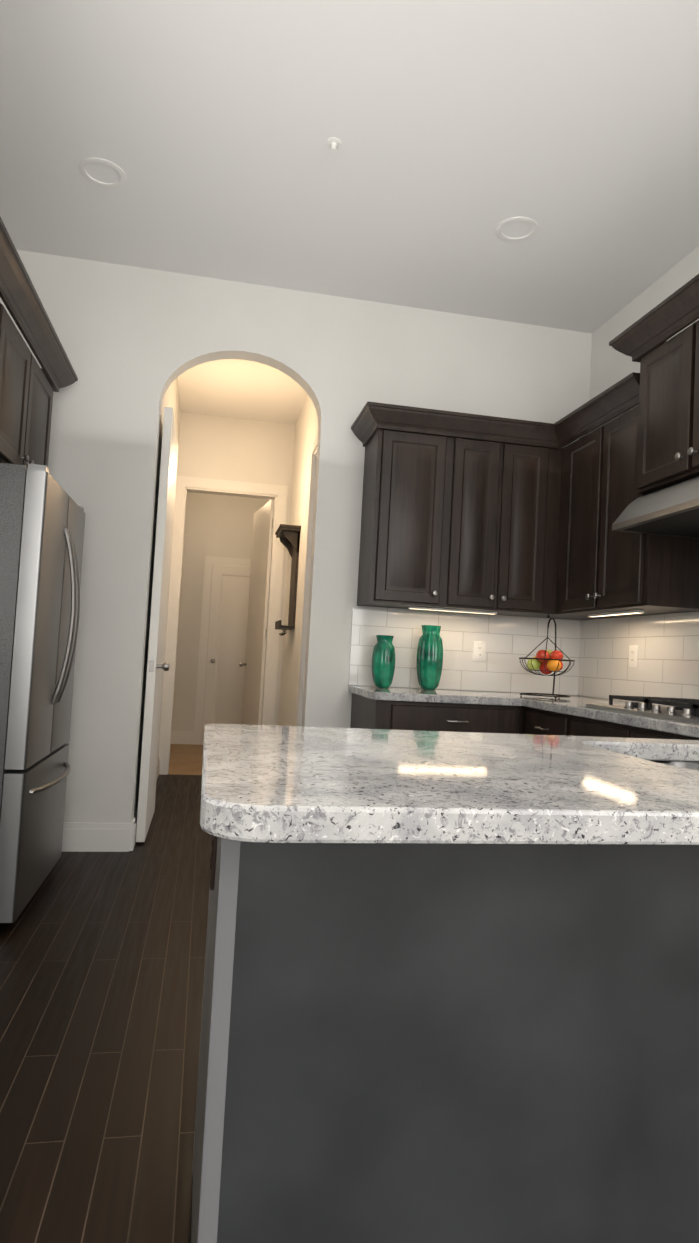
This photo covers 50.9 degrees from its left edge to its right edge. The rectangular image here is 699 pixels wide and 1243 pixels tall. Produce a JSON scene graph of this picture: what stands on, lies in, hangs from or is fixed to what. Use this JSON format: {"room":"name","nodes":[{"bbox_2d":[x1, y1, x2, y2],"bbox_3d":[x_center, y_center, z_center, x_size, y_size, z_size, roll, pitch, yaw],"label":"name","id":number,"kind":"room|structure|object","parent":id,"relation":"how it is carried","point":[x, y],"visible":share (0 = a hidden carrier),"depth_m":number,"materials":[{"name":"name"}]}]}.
{"room":"kitchen","nodes":[
{"label":"kitchen","id":0,"kind":"room"},
{"bbox_2d":[0,774,211,1242],"bbox_3d":[-0.188,1.188,1.880,6.287,0.050,9.100,4,-3,-11],"label":"floor","id":1,"kind":"structure","parent":0,"point":[102,962],"depth_m":2.01,"materials":[{"name":"brown wood"}]},
{"bbox_2d":[0,303,52,467],"bbox_3d":[-1.710,-0.035,3.101,0.605,2.345,0.979,4,-3,-11],"label":"tall cabinet","id":2,"kind":"object","parent":1,"relation":"on","point":[26,395],"visible":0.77,"depth_m":3.08,"materials":[{"name":"brown wood"}]},
{"bbox_2d":[0,217,77,391],"bbox_3d":[-1.519,-1.236,2.635,0.660,0.161,2.231,4,-3,-11],"label":"crown molding","id":3,"kind":"structure","parent":2,"relation":"attached to","point":[20,298],"depth_m":2.96,"materials":[{"name":"brown wood"}]},
{"bbox_2d":[0,463,84,922],"bbox_3d":[-1.596,0.274,3.100,0.811,1.740,0.890,4,-3,-11],"label":"refrigerator","id":4,"kind":"object","parent":1,"relation":"on","point":[42,519],"visible":1,"depth_m":2.77,"materials":[{"name":"silver metal"}]},
{"bbox_2d":[191,837,638,1242],"bbox_3d":[0.042,0.708,1.331,0.597,0.880,0.602,4,-3,-11],"label":"base cabinet","id":5,"kind":"object","parent":1,"relation":"on","point":[449,1043],"depth_m":1.04,"materials":[{"name":"grey wood"}]},
{"bbox_2d":[210,835,216,889],"bbox_3d":[-0.237,0.394,1.279,0.008,0.120,0.075,4,-3,-11],"label":"outlet","id":6,"kind":"object","parent":5,"relation":"attached to","point":[213,855],"visible":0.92,"depth_m":1.24,"materials":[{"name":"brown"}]},
{"bbox_2d":[200,745,698,844],"bbox_3d":[0.534,0.259,1.066,1.470,0.039,0.360,4,-3,-11],"label":"countertop","id":7,"kind":"structure","parent":5,"relation":"on","point":[277,784],"depth_m":0.87,"materials":[{"name":"stone"}]},
{"bbox_2d":[649,760,698,769],"bbox_3d":[0.864,0.419,1.490,0.750,0.200,0.470,4,-3,-11],"label":"sink","id":8,"kind":"object","parent":7,"relation":"in","point":[688,765],"visible":0.02,"depth_m":1.69,"materials":[{"name":"silver metal"}]},
{"bbox_2d":[203,724,698,756],"bbox_3d":[0.156,0.253,1.360,0.840,0.039,0.360,4,-3,-11],"label":"countertop","id":9,"kind":"structure","parent":5,"relation":"on","point":[214,734],"depth_m":1.49,"materials":[{"name":"stone"}]},
{"bbox_2d":[628,729,698,752],"bbox_3d":[0.418,0.282,1.664,1.470,0.039,0.140,4,-3,-11],"label":"countertop","id":10,"kind":"structure","parent":5,"relation":"on","point":[689,746],"depth_m":1.74,"materials":[{"name":"stone"}]},
{"bbox_2d":[350,693,525,733],"bbox_3d":[0.428,0.849,3.848,0.764,0.880,0.661,4,-3,-11],"label":"base cabinet","id":11,"kind":"object","parent":1,"relation":"on","point":[367,713],"visible":0.21,"depth_m":3.58,"materials":[{"name":"black wood"}]},
{"bbox_2d":[348,685,507,705],"bbox_3d":[0.392,0.386,3.865,0.687,0.039,0.648,4,-3,-11],"label":"countertop","id":12,"kind":"structure","parent":11,"relation":"on","point":[371,692],"depth_m":3.59,"materials":[{"name":"stone"}]},
{"bbox_2d":[372,635,394,687],"bbox_3d":[0.188,0.218,4.008,0.130,0.285,0.130,4,-3,-11],"label":"vase","id":13,"kind":"object","parent":12,"relation":"on","point":[383,662],"visible":1,"depth_m":3.96,"materials":[{"name":"ceramic"}]},
{"bbox_2d":[416,625,442,689],"bbox_3d":[0.447,0.200,4.074,0.147,0.355,0.147,4,-3,-11],"label":"vase","id":14,"kind":"object","parent":12,"relation":"on","point":[429,661],"visible":1,"depth_m":4.02,"materials":[{"name":"ceramic"}]},
{"bbox_2d":[525,707,564,734],"bbox_3d":[1.194,0.870,3.441,0.629,0.880,0.429,4,-3,-11],"label":"base cabinet","id":15,"kind":"object","parent":1,"relation":"on","point":[540,722],"depth_m":3.43,"materials":[{"name":"black wood"}]},
{"bbox_2d":[561,714,698,739],"bbox_3d":[1.324,0.844,2.769,0.629,0.880,0.940,4,-3,-11],"label":"base cabinet","id":16,"kind":"object","parent":1,"relation":"on","point":[573,725],"depth_m":2.90,"materials":[{"name":"black wood"}]},
{"bbox_2d":[496,692,698,732],"bbox_3d":[1.331,0.380,2.704,0.720,0.039,3.282,4,-3,-11],"label":"countertop","id":17,"kind":"structure","parent":16,"relation":"on","point":[573,705],"depth_m":3.06,"materials":[{"name":"stone"}]},
{"bbox_2d":[519,614,574,698],"bbox_3d":[1.047,0.179,3.899,0.288,0.444,0.288,4,-3,-11],"label":"fruit basket stand","id":18,"kind":"object","parent":17,"relation":"on","point":[554,659],"visible":1,"depth_m":3.86,"materials":[{"name":"black metal"}]},
{"bbox_2d":[585,695,698,722],"bbox_3d":[1.356,0.338,2.786,0.520,0.054,0.910,4,-3,-11],"label":"gas cooktop","id":19,"kind":"object","parent":17,"relation":"in","point":[686,709],"visible":1,"depth_m":2.83,"materials":[{"name":"silver metal"}]},
{"bbox_2d":[623,845,698,1242],"bbox_3d":[0.556,0.739,1.429,0.450,0.880,0.602,4,-3,-11],"label":"base cabinet","id":20,"kind":"object","parent":1,"relation":"on","point":[663,1099],"depth_m":1.11,"materials":[{"name":"grey wood"}]},
{"bbox_2d":[134,378,180,808],"bbox_3d":[-1.400,-0.308,5.231,0.120,3.126,2.416,4,-3,-11],"label":"wall","id":21,"kind":"structure","parent":0,"point":[171,398],"depth_m":4.41,"materials":[{"name":"paint"}]},
{"bbox_2d":[136,407,177,841],"bbox_3d":[-1.117,0.018,4.454,0.116,2.408,0.792,4,-3,-11],"label":"hall door","id":22,"kind":"structure","parent":21,"relation":"in","point":[157,666],"depth_m":4.11,"materials":[{"name":"white wood"}]},
{"bbox_2d":[168,744,202,774],"bbox_3d":[-1.267,1.398,7.473,6.287,0.050,2.300,4,-3,-11],"label":"floor","id":23,"kind":"structure","parent":0,"point":[186,759],"depth_m":7.13,"materials":[{"name":"brown wood"}]},
{"bbox_2d":[172,492,269,730],"bbox_3d":[-1.417,-0.154,8.481,3.120,3.126,0.120,4,-3,-11],"label":"wall","id":24,"kind":"structure","parent":0,"point":[218,525],"depth_m":8.36,"materials":[{"name":"paint"}]},
{"bbox_2d":[201,564,250,743],"bbox_3d":[-1.233,0.386,8.382,0.770,2.040,0.100,4,-3,-11],"label":"door","id":25,"kind":"structure","parent":24,"relation":"in","point":[226,646],"depth_m":8.38,"materials":[{"name":"white wood"}]},
{"bbox_2d":[177,412,294,725],"bbox_3d":[-1.068,-0.232,6.462,1.000,3.126,0.120,4,-3,-11],"label":"wall","id":26,"kind":"structure","parent":0,"point":[233,449],"depth_m":6.47,"materials":[{"name":"paint"}]},
{"bbox_2d":[158,476,287,774],"bbox_3d":[-1.107,0.049,6.437,0.980,2.560,0.142,4,-3,-11],"label":"door frame","id":27,"kind":"structure","parent":26,"relation":"attached to","point":[278,494],"depth_m":6.44,"materials":[{"name":"white wood"}]},
{"bbox_2d":[239,500,273,724],"bbox_3d":[-0.903,0.129,6.940,0.213,2.450,0.787,4,-3,-11],"label":"door","id":28,"kind":"structure","parent":26,"relation":"in","point":[254,663],"depth_m":6.87,"materials":[{"name":"white wood"}]},
{"bbox_2d":[0,249,591,822],"bbox_3d":[-0.372,-0.306,4.137,3.827,3.126,0.120,4,-3,-11],"label":"wall","id":29,"kind":"structure","parent":0,"point":[136,341],"depth_m":4.04,"materials":[{"name":"paint"}]},
{"bbox_2d":[62,731,202,851],"bbox_3d":[-1.149,1.243,6.135,2.700,0.145,4.482,4,-3,-11],"label":"baseboard","id":30,"kind":"structure","parent":29,"relation":"attached to","point":[97,837],"depth_m":3.83,"materials":[{"name":"white"}]},
{"bbox_2d":[357,429,452,610],"bbox_3d":[0.292,-0.543,4.033,0.396,0.920,0.349,4,-3,-11],"label":"upper cabinet","id":31,"kind":"object","parent":29,"relation":"attached to","point":[407,497],"depth_m":3.87,"materials":[{"name":"brown wood"}]},
{"bbox_2d":[351,415,375,446],"bbox_3d":[0.081,-1.058,4.015,0.086,0.106,0.342,4,-3,-11],"label":"crown molding","id":32,"kind":"structure","parent":31,"relation":"attached to","point":[364,437],"depth_m":4.09,"materials":[{"name":"brown wood"}]},
{"bbox_2d":[349,605,579,695],"bbox_3d":[0.691,0.175,4.256,1.395,0.447,0.008,4,-3,-11],"label":"backsplash","id":33,"kind":"structure","parent":29,"relation":"attached to","point":[509,640],"depth_m":4.25,"materials":[{"name":"tile"}]},
{"bbox_2d":[473,641,485,661],"bbox_3d":[0.754,0.174,4.260,0.075,0.115,0.008,4,-3,-11],"label":"outlet","id":34,"kind":"object","parent":33,"relation":"attached to","point":[479,651],"visible":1,"depth_m":4.26,"materials":[{"name":"white plastic"}]},
{"bbox_2d":[437,437,552,616],"bbox_3d":[0.761,-0.514,4.122,0.560,0.920,0.349,4,-3,-11],"label":"upper cabinet","id":35,"kind":"object","parent":29,"relation":"attached to","point":[456,524],"depth_m":3.96,"materials":[{"name":"brown wood"}]},
{"bbox_2d":[537,448,605,619],"bbox_3d":[1.239,-0.484,4.213,0.416,0.920,0.349,4,-3,-11],"label":"upper cabinet","id":36,"kind":"object","parent":29,"relation":"attached to","point":[554,498],"depth_m":4.04,"materials":[{"name":"brown wood"}]},
{"bbox_2d":[359,401,561,448],"bbox_3d":[0.625,-1.035,3.894,1.110,0.106,0.086,4,-3,-11],"label":"crown molding","id":37,"kind":"structure","parent":36,"relation":"attached to","point":[374,416],"depth_m":3.88,"materials":[{"name":"brown wood"}]},
{"bbox_2d":[278,394,317,725],"bbox_3d":[-0.302,-0.240,5.440,0.120,3.126,2.416,4,-3,-11],"label":"wall","id":38,"kind":"structure","parent":0,"point":[306,427],"depth_m":5.75,"materials":[{"name":"paint"}]},
{"bbox_2d":[275,524,300,635],"bbox_3d":[-0.512,-0.309,5.808,0.160,0.844,0.440,4,-3,-11],"label":"wall shelf","id":39,"kind":"object","parent":38,"relation":"attached to","point":[288,536],"visible":1,"depth_m":5.67,"materials":[{"name":"brown wood"}]},
{"bbox_2d":[295,432,317,725],"bbox_3d":[-0.180,0.014,4.677,0.142,2.560,0.960,4,-3,-11],"label":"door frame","id":40,"kind":"structure","parent":38,"relation":"attached to","point":[313,455],"depth_m":5.06,"materials":[{"name":"white wood"}]},
{"bbox_2d":[0,0,698,423],"bbox_3d":[-0.236,-1.963,3.161,6.287,0.100,11.400,4,-3,-11],"label":"ceiling","id":41,"kind":"structure","parent":0,"point":[460,130],"depth_m":2.97,"materials":[{"name":"white paint"}]},
{"bbox_2d":[79,158,125,187],"bbox_3d":[-1.074,-1.966,3.204,0.195,0.037,0.195,4,-3,-11],"label":"recessed light","id":42,"kind":"object","parent":41,"relation":"in","point":[84,163],"visible":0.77,"depth_m":3.19,"materials":[{"name":"white"}]},
{"bbox_2d":[326,137,340,153],"bbox_3d":[-0.064,-1.897,2.937,0.060,0.035,0.060,4,-3,-11],"label":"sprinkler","id":43,"kind":"object","parent":41,"relation":"attached to","point":[333,143],"visible":1,"depth_m":2.93,"materials":[{"name":"white"}]},
{"bbox_2d":[496,217,537,241],"bbox_3d":[0.788,-1.855,3.457,0.195,0.037,0.195,4,-3,-11],"label":"recessed light","id":44,"kind":"object","parent":41,"relation":"in","point":[531,222],"visible":0.6,"depth_m":3.45,"materials":[{"name":"white"}]},
{"bbox_2d":[584,246,698,706],"bbox_3d":[2.118,-0.309,1.313,0.240,3.126,6.604,4,-3,-11],"label":"wall","id":45,"kind":"structure","parent":0,"point":[610,366],"depth_m":4.11,"materials":[{"name":"paint"}]},
{"bbox_2d":[556,405,698,617],"bbox_3d":[1.367,-0.499,3.646,0.380,0.932,0.852,4,-3,-11],"label":"upper cabinet","id":46,"kind":"object","parent":45,"relation":"attached to","point":[604,570],"visible":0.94,"depth_m":3.49,"materials":[{"name":"brown wood"}]},
{"bbox_2d":[551,372,639,447],"bbox_3d":[1.208,-1.019,3.568,0.086,0.106,0.720,4,-3,-11],"label":"crown molding","id":47,"kind":"structure","parent":46,"relation":"attached to","point":[617,399],"depth_m":3.56,"materials":[{"name":"brown wood"}]},
{"bbox_2d":[578,611,698,706],"bbox_3d":[1.668,0.007,2.896,0.008,0.756,3.043,4,-3,-11],"label":"backsplash","id":48,"kind":"structure","parent":45,"relation":"attached to","point":[668,655],"depth_m":3.74,"materials":[{"name":"tile"}]},
{"bbox_2d":[629,645,637,667],"bbox_3d":[1.472,0.181,3.818,0.008,0.115,0.075,4,-3,-11],"label":"outlet","id":49,"kind":"object","parent":48,"relation":"attached to","point":[633,655],"visible":1,"depth_m":3.81,"materials":[{"name":"white plastic"}]},
{"bbox_2d":[636,320,698,494],"bbox_3d":[1.503,-0.856,2.859,0.450,0.600,0.768,4,-3,-11],"label":"upper cabinet","id":50,"kind":"object","parent":45,"relation":"attached to","point":[668,440],"visible":1,"depth_m":2.96,"materials":[{"name":"brown wood"}]},
{"bbox_2d":[609,274,698,361],"bbox_3d":[1.494,-1.198,2.870,0.505,0.106,0.942,4,-3,-11],"label":"crown molding","id":51,"kind":"structure","parent":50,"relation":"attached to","point":[670,316],"depth_m":2.96,"materials":[{"name":"brown wood"}]},
{"bbox_2d":[612,476,698,538],"bbox_3d":[1.453,-0.472,2.835,0.510,0.169,0.762,4,-3,-11],"label":"range hood","id":52,"kind":"object","parent":50,"relation":"attached to","point":[672,510],"visible":1,"depth_m":2.93,"materials":[{"name":"silver metal"}]}
]}

